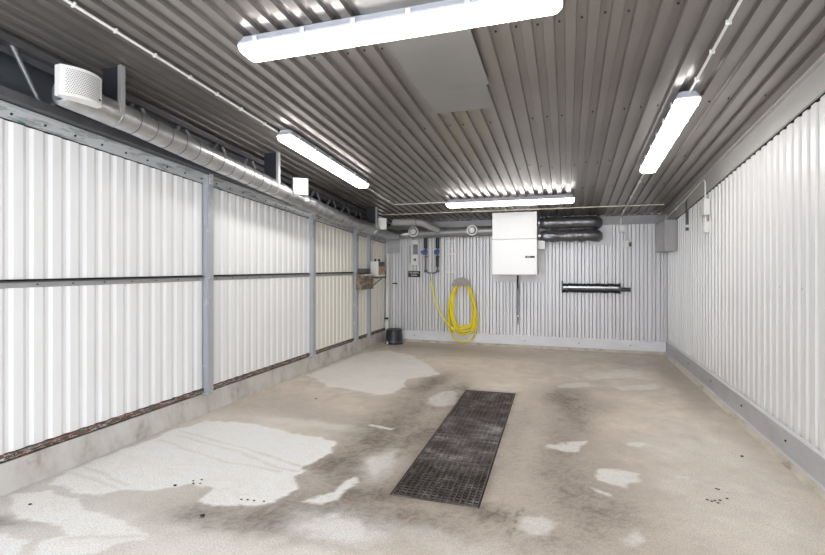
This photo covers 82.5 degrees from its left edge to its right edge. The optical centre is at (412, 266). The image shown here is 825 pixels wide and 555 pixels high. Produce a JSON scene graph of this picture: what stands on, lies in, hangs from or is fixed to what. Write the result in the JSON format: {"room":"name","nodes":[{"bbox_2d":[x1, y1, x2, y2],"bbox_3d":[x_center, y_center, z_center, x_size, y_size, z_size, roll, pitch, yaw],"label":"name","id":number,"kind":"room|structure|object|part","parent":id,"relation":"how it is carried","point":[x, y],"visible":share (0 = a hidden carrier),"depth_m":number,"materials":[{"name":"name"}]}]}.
{"room":"garage","nodes":[
{"label":"garage","id":0,"kind":"room"},
{"bbox_2d":[0,51,386,496],"bbox_3d":[-2.039,-0.138,4.565,0.195,3.115,9.400,0,0,18],"label":"wall","id":1,"kind":"structure","parent":0,"point":[101,278],"depth_m":3.71,"materials":[{"name":"grey metal"}]},
{"bbox_3d":[-2.729,-0.525,2.287,0.013,1.205,4.640,0,0,18],"label":"cladding panel","id":2,"kind":"part","parent":1,"relation":"part of","materials":[{"name":"white metal"}]},
{"bbox_3d":[-2.729,0.643,2.287,0.013,1.023,4.640,0,0,18],"label":"cladding panel","id":3,"kind":"part","parent":1,"relation":"part of","materials":[{"name":"white metal"}]},
{"bbox_3d":[-2.727,0.111,2.286,0.052,0.039,4.640,0,0,18],"label":"wall rail","id":4,"kind":"part","parent":1,"relation":"part of","materials":[{"name":"metal"}]},
{"bbox_2d":[0,32,389,226],"bbox_3d":[-1.908,-1.104,4.522,0.080,1.114,9.400,0,0,18],"label":"girder","id":5,"kind":"object","parent":1,"relation":"attached to","point":[22,52],"visible":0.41,"depth_m":3.62,"materials":[{"name":"metal"}]},
{"bbox_2d":[202,174,215,394],"bbox_3d":[-1.956,0.138,4.511,0.086,2.141,0.110,0,0,18],"label":"steel post","id":6,"kind":"object","parent":1,"relation":"attached to","point":[207,186],"visible":0.99,"depth_m":4.49,"materials":[{"name":"grey metal"}]},
{"bbox_3d":[-1.954,1.196,4.511,0.081,0.024,0.110,0,0,18],"label":"plate","id":7,"kind":"part","parent":6,"relation":"part of","materials":[{"name":"grey metal"}]},
{"bbox_3d":[-1.690,-0.353,5.448,0.013,0.863,1.875,0,0,18],"label":"cladding panel","id":8,"kind":"part","parent":1,"relation":"part of","materials":[{"name":"white metal"}]},
{"bbox_3d":[-1.690,0.643,5.448,0.013,1.023,1.875,0,0,18],"label":"cladding panel","id":9,"kind":"part","parent":1,"relation":"part of","materials":[{"name":"white metal"}]},
{"bbox_3d":[-1.687,0.111,5.447,0.052,0.039,1.875,0,0,18],"label":"wall rail","id":10,"kind":"part","parent":1,"relation":"part of","materials":[{"name":"metal"}]},
{"bbox_2d":[309,213,317,356],"bbox_3d":[-1.349,0.208,6.359,0.086,2.000,0.110,0,0,18],"label":"steel post","id":11,"kind":"object","parent":1,"relation":"attached to","point":[312,220],"visible":0.94,"depth_m":6.33,"materials":[{"name":"grey metal"}]},
{"bbox_3d":[-1.171,-0.283,7.027,0.013,0.722,1.310,0,0,18],"label":"cladding panel","id":12,"kind":"part","parent":1,"relation":"part of","materials":[{"name":"beige metal"}]},
{"bbox_3d":[-1.171,0.643,7.027,0.013,1.023,1.310,0,0,18],"label":"cladding panel","id":13,"kind":"part","parent":1,"relation":"part of","materials":[{"name":"white metal"}]},
{"bbox_3d":[-1.168,0.111,7.026,0.052,0.039,1.310,0,0,18],"label":"wall rail","id":14,"kind":"part","parent":1,"relation":"part of","materials":[{"name":"metal"}]},
{"bbox_2d":[353,229,359,341],"bbox_3d":[-0.918,0.258,7.670,0.086,1.899,0.110,0,0,18],"label":"steel post","id":15,"kind":"object","parent":1,"relation":"on","point":[356,233],"visible":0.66,"depth_m":7.64,"materials":[{"name":"grey metal"}]},
{"bbox_3d":[-0.872,-0.233,7.937,0.013,0.621,0.465,0,0,18],"label":"cladding panel","id":16,"kind":"part","parent":1,"relation":"part of","materials":[{"name":"white metal"}]},
{"bbox_3d":[-0.872,0.643,7.937,0.013,1.023,0.465,0,0,18],"label":"cladding panel","id":17,"kind":"part","parent":1,"relation":"part of","materials":[{"name":"white metal"}]},
{"bbox_2d":[356,268,373,289],"bbox_3d":[-0.805,0.195,7.770,0.213,0.340,0.400,0,0,18],"label":"box","id":18,"kind":"object","parent":1,"relation":"attached to","point":[364,280],"visible":1,"depth_m":7.61,"materials":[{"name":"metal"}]},
{"bbox_2d":[366,233,371,336],"bbox_3d":[-0.753,0.278,8.171,0.086,1.860,0.095,0,0,18],"label":"steel post","id":19,"kind":"object","parent":1,"relation":"attached to","point":[368,237],"visible":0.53,"depth_m":8.14,"materials":[{"name":"grey metal"}]},
{"bbox_2d":[370,259,385,284],"bbox_3d":[-0.635,0.107,8.235,0.231,0.500,0.350,0,0,18],"label":"canister","id":20,"kind":"object","parent":1,"relation":"attached to","point":[377,268],"visible":0.92,"depth_m":8.09,"materials":[{"name":"white plastic"}]},
{"bbox_3d":[-0.649,-0.213,8.614,0.013,0.583,0.840,0,0,18],"label":"cladding panel","id":21,"kind":"part","parent":1,"relation":"part of","materials":[{"name":"beige metal"}]},
{"bbox_3d":[-0.649,0.643,8.614,0.013,1.023,0.840,0,0,18],"label":"cladding panel","id":22,"kind":"part","parent":1,"relation":"part of","materials":[{"name":"white metal"}]},
{"bbox_2d":[0,341,824,554],"bbox_3d":[0.322,1.400,3.861,5.100,0.003,9.576,0,0,18],"label":"floor","id":23,"kind":"structure","parent":0,"point":[599,453],"depth_m":3.10,"materials":[{"name":"concrete"}]},
{"bbox_2d":[385,328,402,344],"bbox_3d":[-0.338,1.266,8.594,0.340,0.265,0.342,0,0,18],"label":"bucket","id":24,"kind":"object","parent":23,"relation":"on","point":[393,335],"visible":1,"depth_m":8.47,"materials":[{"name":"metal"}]},
{"bbox_2d":[390,391,515,507],"bbox_3d":[0.500,1.568,4.044,0.665,0.324,2.700,0,0,17],"label":"channel","id":25,"kind":"object","parent":23,"relation":"in","point":[465,391],"visible":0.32,"depth_m":3.73,"materials":[{"name":"black metal"}]},
{"bbox_2d":[391,457,490,507],"bbox_3d":[0.210,1.413,3.093,0.546,0.033,0.594,0,0,18],"label":"floor grate","id":26,"kind":"object","parent":25,"relation":"on","point":[423,462],"depth_m":3.07,"materials":[{"name":"black metal"}]},
{"bbox_2d":[419,434,498,467],"bbox_3d":[0.369,1.413,3.614,0.544,0.033,0.506,0,0,18],"label":"floor grate","id":27,"kind":"object","parent":25,"relation":"on","point":[436,437],"depth_m":3.60,"materials":[{"name":"black metal"}]},
{"bbox_2d":[435,416,505,442],"bbox_3d":[0.514,1.413,4.092,0.544,0.033,0.506,0,0,18],"label":"floor grate","id":28,"kind":"object","parent":25,"relation":"on","point":[483,427],"depth_m":4.09,"materials":[{"name":"black metal"}]},
{"bbox_2d":[448,390,514,420],"bbox_3d":[0.731,1.413,4.804,0.554,0.033,0.994,0,0,18],"label":"floor grate","id":29,"kind":"object","parent":25,"relation":"on","point":[493,403],"depth_m":4.75,"materials":[{"name":"black metal"}]},
{"bbox_2d":[0,0,824,222],"bbox_3d":[0.291,-1.315,3.831,5.080,0.961,9.460,0,0,18],"label":"ceiling","id":30,"kind":"structure","parent":0,"point":[580,94],"depth_m":3.43,"materials":[{"name":"grey metal"}]},
{"bbox_2d":[103,64,125,126],"bbox_3d":[-2.067,-1.174,3.254,0.190,0.412,0.052,0,0,18],"label":"hanger","id":31,"kind":"object","parent":30,"relation":"hanging from","point":[114,77],"visible":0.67,"depth_m":3.24,"materials":[{"name":"grey metal"}]},
{"bbox_3d":[-2.081,-1.268,3.259,0.160,0.225,0.012,0,0,18],"label":"hanger plate","id":32,"kind":"part","parent":31,"relation":"part of","materials":[{"name":"grey metal"}]},
{"bbox_2d":[63,0,277,131],"bbox_3d":[-1.988,-1.466,2.103,0.030,0.447,4.717,0,0,18],"label":"conduit","id":33,"kind":"object","parent":30,"relation":"attached to","point":[73,4],"visible":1,"depth_m":3.06,"materials":[{"name":"white plastic"}]},
{"bbox_2d":[264,152,280,195],"bbox_3d":[-1.492,-0.984,5.002,0.190,0.457,0.052,0,0,18],"label":"hanger","id":34,"kind":"object","parent":30,"relation":"hanging from","point":[271,160],"visible":0.62,"depth_m":4.99,"materials":[{"name":"grey metal"}]},
{"bbox_2d":[69,94,410,239],"bbox_3d":[-1.121,-0.835,5.852,0.360,0.681,6.153,0,0,18],"label":"ventilation duct","id":35,"kind":"object","parent":34,"relation":"hanging from","point":[136,123],"visible":0.97,"depth_m":4.04,"materials":[{"name":"grey metal"}]},
{"bbox_2d":[52,64,101,108],"bbox_3d":[-2.128,-1.105,2.947,0.256,0.217,0.255,0,0,18],"label":"grille","id":36,"kind":"object","parent":35,"relation":"attached to","point":[72,85],"visible":1,"depth_m":2.88,"materials":[{"name":"white plastic"}]},
{"bbox_2d":[293,178,307,195],"bbox_3d":[-1.286,-0.897,5.345,0.169,0.201,0.178,0,0,-26],"label":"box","id":37,"kind":"object","parent":35,"relation":"attached to","point":[300,185],"visible":0.92,"depth_m":5.27,"materials":[{"name":"white plastic"}]},
{"bbox_2d":[378,218,386,229],"bbox_3d":[-0.527,-0.700,7.797,0.155,0.204,0.200,0,0,-17],"label":"ceiling vent","id":38,"kind":"object","parent":35,"relation":"attached to","point":[382,222],"visible":0.73,"depth_m":7.70,"materials":[{"name":"white plastic"}]},
{"bbox_2d":[411,226,491,238],"bbox_3d":[0.718,-0.620,8.406,1.536,0.197,0.184,0,0,18],"label":"ventilation duct","id":39,"kind":"object","parent":35,"relation":"attached to","point":[482,230],"visible":0.8,"depth_m":8.33,"materials":[{"name":"grey metal"}]},
{"bbox_2d":[408,226,417,236],"bbox_3d":[0.009,-0.645,8.529,0.196,0.196,0.045,0,0,18],"label":"valve","id":40,"kind":"object","parent":39,"relation":"attached to","point":[412,231],"visible":1,"depth_m":8.52,"materials":[{"name":"white plastic"}]},
{"bbox_2d":[466,224,477,235],"bbox_3d":[1.035,-0.645,8.192,0.196,0.196,0.045,0,0,18],"label":"valve","id":41,"kind":"object","parent":39,"relation":"attached to","point":[472,229],"visible":1,"depth_m":8.19,"materials":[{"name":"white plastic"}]},
{"bbox_3d":[-1.507,-1.078,5.007,0.160,0.270,0.012,0,0,18],"label":"hanger plate","id":42,"kind":"part","parent":34,"relation":"part of","materials":[{"name":"grey metal"}]},
{"bbox_2d":[277,129,368,187],"bbox_3d":[-0.904,-1.133,5.160,0.184,0.257,1.800,0,0,18],"label":"ceiling lamp","id":43,"kind":"object","parent":30,"relation":"attached to","point":[288,137],"visible":1,"depth_m":4.86,"materials":[{"name":"grey plastic"}]},
{"bbox_2d":[367,207,377,234],"bbox_3d":[-0.649,-0.741,7.567,0.190,0.453,0.052,0,0,18],"label":"hanger","id":44,"kind":"object","parent":30,"relation":"hanging from","point":[372,212],"visible":0.63,"depth_m":7.55,"materials":[{"name":"grey metal"}]},
{"bbox_3d":[-0.664,-0.835,7.572,0.160,0.265,0.012,0,0,18],"label":"hanger plate","id":45,"kind":"part","parent":44,"relation":"part of","materials":[{"name":"grey metal"}]},
{"bbox_2d":[237,0,562,61],"bbox_3d":[-0.148,-1.333,2.607,1.870,0.108,0.184,0,0,18],"label":"ceiling lamp","id":46,"kind":"object","parent":30,"relation":"attached to","point":[445,15],"visible":1,"depth_m":2.55,"materials":[{"name":"grey plastic"}]},
{"bbox_2d":[367,187,445,204],"bbox_3d":[-0.084,-1.030,6.533,0.880,0.140,1.361,0,0,18],"label":"conduit","id":47,"kind":"object","parent":30,"relation":"attached to","point":[367,187],"visible":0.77,"depth_m":7.10,"materials":[{"name":"white plastic"}]},
{"bbox_2d":[392,218,439,232],"bbox_3d":[0.097,-0.718,8.154,0.898,0.229,0.346,0,0,-20],"label":"pipe","id":48,"kind":"object","parent":30,"relation":"hanging from","point":[395,222],"visible":1,"depth_m":8.05,"materials":[{"name":"metal"}]},
{"bbox_2d":[357,0,488,92],"bbox_3d":[-0.038,-1.395,2.399,0.520,0.197,2.135,0,0,18],"label":"cover plate","id":49,"kind":"object","parent":30,"relation":"attached to","point":[445,60],"visible":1,"depth_m":2.98,"materials":[{"name":"grey metal"}]},
{"bbox_2d":[421,84,493,113],"bbox_3d":[0.353,-1.279,3.603,0.480,0.040,0.405,0,0,18],"label":"cover plate","id":50,"kind":"object","parent":30,"relation":"attached to","point":[476,97],"visible":1,"depth_m":3.59,"materials":[{"name":"grey metal"}]},
{"bbox_2d":[446,194,574,207],"bbox_3d":[1.363,-0.935,6.710,1.800,0.108,0.184,0,0,18],"label":"ceiling lamp","id":51,"kind":"object","parent":30,"relation":"attached to","point":[567,198],"visible":1,"depth_m":6.64,"materials":[{"name":"grey plastic"}]},
{"bbox_2d":[381,204,663,214],"bbox_3d":[1.544,-0.905,7.450,4.380,0.023,0.040,0,0,18],"label":"conduit","id":52,"kind":"object","parent":30,"relation":"attached to","point":[643,204],"visible":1,"depth_m":7.36,"materials":[{"name":"beige metal"}]},
{"bbox_2d":[621,173,643,224],"bbox_3d":[2.964,-0.892,6.354,0.034,0.404,2.805,0,0,18],"label":"conduit","id":53,"kind":"object","parent":30,"relation":"attached to","point":[631,196],"visible":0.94,"depth_m":6.33,"materials":[{"name":"white plastic"}]},
{"bbox_2d":[639,90,701,173],"bbox_3d":[2.242,-1.128,4.189,0.184,0.257,1.800,0,0,18],"label":"ceiling lamp","id":54,"kind":"object","parent":30,"relation":"attached to","point":[685,103],"visible":1,"depth_m":3.79,"materials":[{"name":"grey plastic"}]},
{"bbox_2d":[688,0,742,92],"bbox_3d":[1.229,-1.463,1.080,0.030,0.453,4.782,0,0,18],"label":"conduit","id":55,"kind":"object","parent":30,"relation":"attached to","point":[728,22],"visible":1,"depth_m":2.73,"materials":[{"name":"white plastic"}]},
{"bbox_2d":[385,214,666,341],"bbox_3d":[1.773,0.270,8.275,5.000,2.260,0.090,0,0,18],"label":"wall","id":56,"kind":"structure","parent":0,"point":[544,310],"depth_m":8.03,"materials":[{"name":"grey metal"}]},
{"bbox_2d":[384,254,388,328],"bbox_3d":[-0.489,0.463,8.898,0.088,1.405,0.087,0,0,18],"label":"downpipe","id":57,"kind":"object","parent":56,"relation":"attached to","point":[386,323],"visible":0.95,"depth_m":8.89,"materials":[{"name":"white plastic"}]},
{"bbox_2d":[387,239,399,252],"bbox_3d":[-0.356,-0.393,8.925,0.250,0.255,0.020,0,0,18],"label":"plate","id":58,"kind":"object","parent":56,"relation":"attached to","point":[393,246],"visible":0.96,"depth_m":8.91,"materials":[{"name":"grey metal"}]},
{"bbox_2d":[392,254,397,327],"bbox_3d":[-0.331,0.470,8.905,0.090,1.420,0.042,0,0,18],"label":"channel","id":59,"kind":"object","parent":56,"relation":"attached to","point":[393,283],"visible":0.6,"depth_m":8.90,"materials":[{"name":"white plastic"}]},
{"bbox_2d":[408,271,419,276],"bbox_3d":[0.033,0.132,8.801,0.234,0.113,0.012,0,0,18],"label":"wall sign","id":60,"kind":"object","parent":56,"relation":"attached to","point":[410,273],"visible":1,"depth_m":8.80,"materials":[{"name":"black plastic"}]},
{"bbox_2d":[412,240,418,264],"bbox_3d":[0.069,-0.269,8.749,0.117,0.446,0.086,0,0,18],"label":"switch","id":61,"kind":"object","parent":56,"relation":"attached to","point":[415,256],"visible":1,"depth_m":8.71,"materials":[{"name":"white plastic"}]},
{"bbox_2d":[421,238,439,281],"bbox_3d":[0.339,-0.130,8.632,0.353,0.820,0.143,0,0,18],"label":"mixer","id":62,"kind":"object","parent":56,"relation":"attached to","point":[424,252],"visible":0.96,"depth_m":8.59,"materials":[{"name":"black metal"}]},
{"bbox_2d":[445,240,455,273],"bbox_3d":[0.690,-0.184,8.582,0.200,0.608,0.017,0,0,18],"label":"wall bracket","id":63,"kind":"object","parent":56,"relation":"attached to","point":[454,241],"visible":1,"depth_m":8.56,"materials":[{"name":"white metal"}]},
{"bbox_2d":[452,278,470,285],"bbox_3d":[0.890,0.263,8.440,0.344,0.150,0.161,0,0,18],"label":"holder","id":64,"kind":"object","parent":56,"relation":"attached to","point":[459,281],"visible":1,"depth_m":8.36,"materials":[{"name":"grey metal"}]},
{"bbox_2d":[431,282,477,341],"bbox_3d":[0.735,0.806,8.452,0.872,1.078,0.203,0,0,18],"label":"hose","id":65,"kind":"object","parent":64,"relation":"hanging from","point":[474,321],"visible":0.96,"depth_m":8.38,"materials":[{"name":"yellow rubber"}]},
{"bbox_2d":[492,211,538,274],"bbox_3d":[1.742,-0.378,7.907,0.715,1.024,0.600,0,0,18],"label":"upper cabinet","id":66,"kind":"object","parent":56,"relation":"attached to","point":[515,251],"visible":0.98,"depth_m":7.63,"materials":[{"name":"white metal"}]},
{"bbox_3d":[1.743,-0.673,7.911,0.707,0.433,0.590,0,0,18],"label":"casing","id":67,"kind":"part","parent":66,"relation":"part of","materials":[{"name":"white metal"}]},
{"bbox_3d":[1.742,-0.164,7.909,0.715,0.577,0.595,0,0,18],"label":"door","id":68,"kind":"part","parent":66,"relation":"part of","materials":[{"name":"white metal"}]},
{"bbox_2d":[538,241,545,249],"bbox_3d":[2.182,-0.367,7.919,0.110,0.141,0.304,0,0,18],"label":"box","id":69,"kind":"object","parent":66,"relation":"attached to","point":[541,244],"visible":0.93,"depth_m":7.78,"materials":[{"name":"white plastic"}]},
{"bbox_2d":[538,229,602,241],"bbox_3d":[2.606,-0.517,7.748,1.017,0.219,0.375,0,0,18],"label":"pipe","id":70,"kind":"object","parent":66,"relation":"attached to","point":[595,235],"visible":1,"depth_m":7.61,"materials":[{"name":"metal"}]},
{"bbox_2d":[538,216,602,228],"bbox_3d":[2.606,-0.729,7.753,1.013,0.209,0.366,0,0,18],"label":"pipe","id":71,"kind":"object","parent":66,"relation":"attached to","point":[595,222],"visible":1,"depth_m":7.61,"materials":[{"name":"metal"}]},
{"bbox_2d":[517,275,518,323],"bbox_3d":[1.817,0.569,8.118,0.046,0.862,0.186,0,0,18],"label":"drain pipe","id":72,"kind":"object","parent":56,"relation":"attached to","point":[517,275],"visible":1,"depth_m":8.17,"materials":[{"name":"black"}]},
{"bbox_2d":[494,240,544,281],"bbox_3d":[1.855,-0.133,8.198,0.875,0.795,0.020,0,0,18],"label":"plate","id":73,"kind":"object","parent":56,"relation":"attached to","point":[540,277],"visible":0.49,"depth_m":8.12,"materials":[{"name":"grey metal"}]},
{"bbox_2d":[385,330,665,354],"bbox_3d":[1.757,1.272,8.233,4.796,0.167,0.029,0,0,18],"label":"baseboard","id":74,"kind":"structure","parent":56,"relation":"attached to","point":[614,344],"depth_m":8.07,"materials":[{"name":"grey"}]},
{"bbox_2d":[388,214,665,229],"bbox_3d":[1.780,-0.766,8.221,4.748,0.143,0.024,0,0,18],"label":"trim","id":75,"kind":"structure","parent":56,"relation":"attached to","point":[631,219],"depth_m":7.76,"materials":[{"name":"grey metal"}]},
{"bbox_2d":[562,281,630,293],"bbox_3d":[3.020,0.335,7.763,1.060,0.200,0.115,0,0,18],"label":"pipe","id":76,"kind":"object","parent":56,"relation":"attached to","point":[570,287],"visible":1,"depth_m":7.74,"materials":[{"name":"metal"}]},
{"bbox_3d":[2.947,0.335,7.813,0.880,0.020,0.066,0,0,18],"label":"mounting rail","id":77,"kind":"part","parent":76,"relation":"part of","materials":[{"name":"silver metal"}]},
{"bbox_3d":[2.953,0.369,7.798,0.880,0.018,0.091,0,0,18],"label":"rail","id":78,"kind":"part","parent":76,"relation":"part of","materials":[{"name":"metal"}]},
{"bbox_2d":[590,225,610,244],"bbox_3d":[3.109,-0.527,7.786,0.315,0.325,0.020,0,0,18],"label":"plate","id":79,"kind":"object","parent":56,"relation":"attached to","point":[606,229],"visible":0.69,"depth_m":7.75,"materials":[{"name":"grey metal"}]},
{"bbox_2d":[618,225,625,231],"bbox_3d":[3.414,-0.631,7.657,0.105,0.113,0.052,0,0,18],"label":"switch box","id":80,"kind":"object","parent":56,"relation":"attached to","point":[621,228],"visible":1,"depth_m":7.64,"materials":[{"name":"white plastic"}]},
{"bbox_2d":[623,232,631,246],"bbox_3d":[3.494,-0.448,7.640,0.123,0.255,0.054,0,0,18],"label":"wall outlet","id":81,"kind":"object","parent":56,"relation":"attached to","point":[626,243],"visible":1,"depth_m":7.62,"materials":[{"name":"white plastic"}]},
{"bbox_2d":[664,253,665,341],"bbox_3d":[4.020,0.480,7.485,0.033,1.420,0.023,0,0,18],"label":"trim","id":82,"kind":"structure","parent":56,"relation":"attached to","point":[664,253],"depth_m":7.47,"materials":[{"name":"grey metal"}]},
{"bbox_2d":[667,93,824,452],"bbox_3d":[2.645,-0.148,3.057,0.084,3.095,9.460,0,0,18],"label":"wall","id":83,"kind":"structure","parent":0,"point":[746,295],"depth_m":3.74,"materials":[{"name":"grey metal"}]},
{"bbox_2d":[656,214,676,251],"bbox_3d":[3.848,-0.526,7.142,0.174,0.586,0.748,0,0,18],"label":"box","id":84,"kind":"object","parent":83,"relation":"attached to","point":[666,230],"visible":1,"depth_m":6.81,"materials":[{"name":"white plastic"}]},
{"bbox_3d":[3.773,-0.460,7.181,0.008,0.420,0.600,0,0,18],"label":"door","id":85,"kind":"part","parent":84,"relation":"part of","materials":[{"name":"grey metal"}]},
{"bbox_3d":[3.749,-0.453,6.785,0.085,0.265,0.009,0,0,18],"label":"door","id":86,"kind":"part","parent":84,"relation":"part of","materials":[{"name":"grey metal"}]},
{"bbox_2d":[665,180,705,218],"bbox_3d":[3.657,-0.882,6.362,0.023,0.243,2.230,0,0,18],"label":"conduit","id":87,"kind":"object","parent":83,"relation":"attached to","point":[702,180],"visible":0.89,"depth_m":5.80,"materials":[{"name":"white plastic"}]},
{"bbox_2d":[685,200,688,230],"bbox_3d":[3.612,-0.677,6.189,0.034,0.395,0.055,0,0,18],"label":"conduit","id":88,"kind":"object","parent":83,"relation":"attached to","point":[686,208],"visible":0.96,"depth_m":6.17,"materials":[{"name":"metal"}]},
{"bbox_2d":[700,198,709,232],"bbox_3d":[3.312,-0.578,5.317,0.061,0.375,0.170,0,0,18],"label":"junction box","id":89,"kind":"object","parent":83,"relation":"attached to","point":[705,203],"visible":1,"depth_m":5.27,"materials":[{"name":"white plastic"}]},
{"bbox_2d":[664,53,824,219],"bbox_3d":[2.574,-1.167,3.049,0.046,1.054,9.400,0,0,18],"label":"beam","id":90,"kind":"structure","parent":83,"relation":"attached to","point":[810,86],"depth_m":3.72,"materials":[{"name":"grey metal"}]},
{"bbox_2d":[664,340,824,501],"bbox_3d":[2.578,1.254,3.047,0.038,0.197,9.400,0,0,18],"label":"baseboard","id":91,"kind":"structure","parent":83,"relation":"attached to","point":[809,459],"depth_m":3.81,"materials":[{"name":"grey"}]}
]}

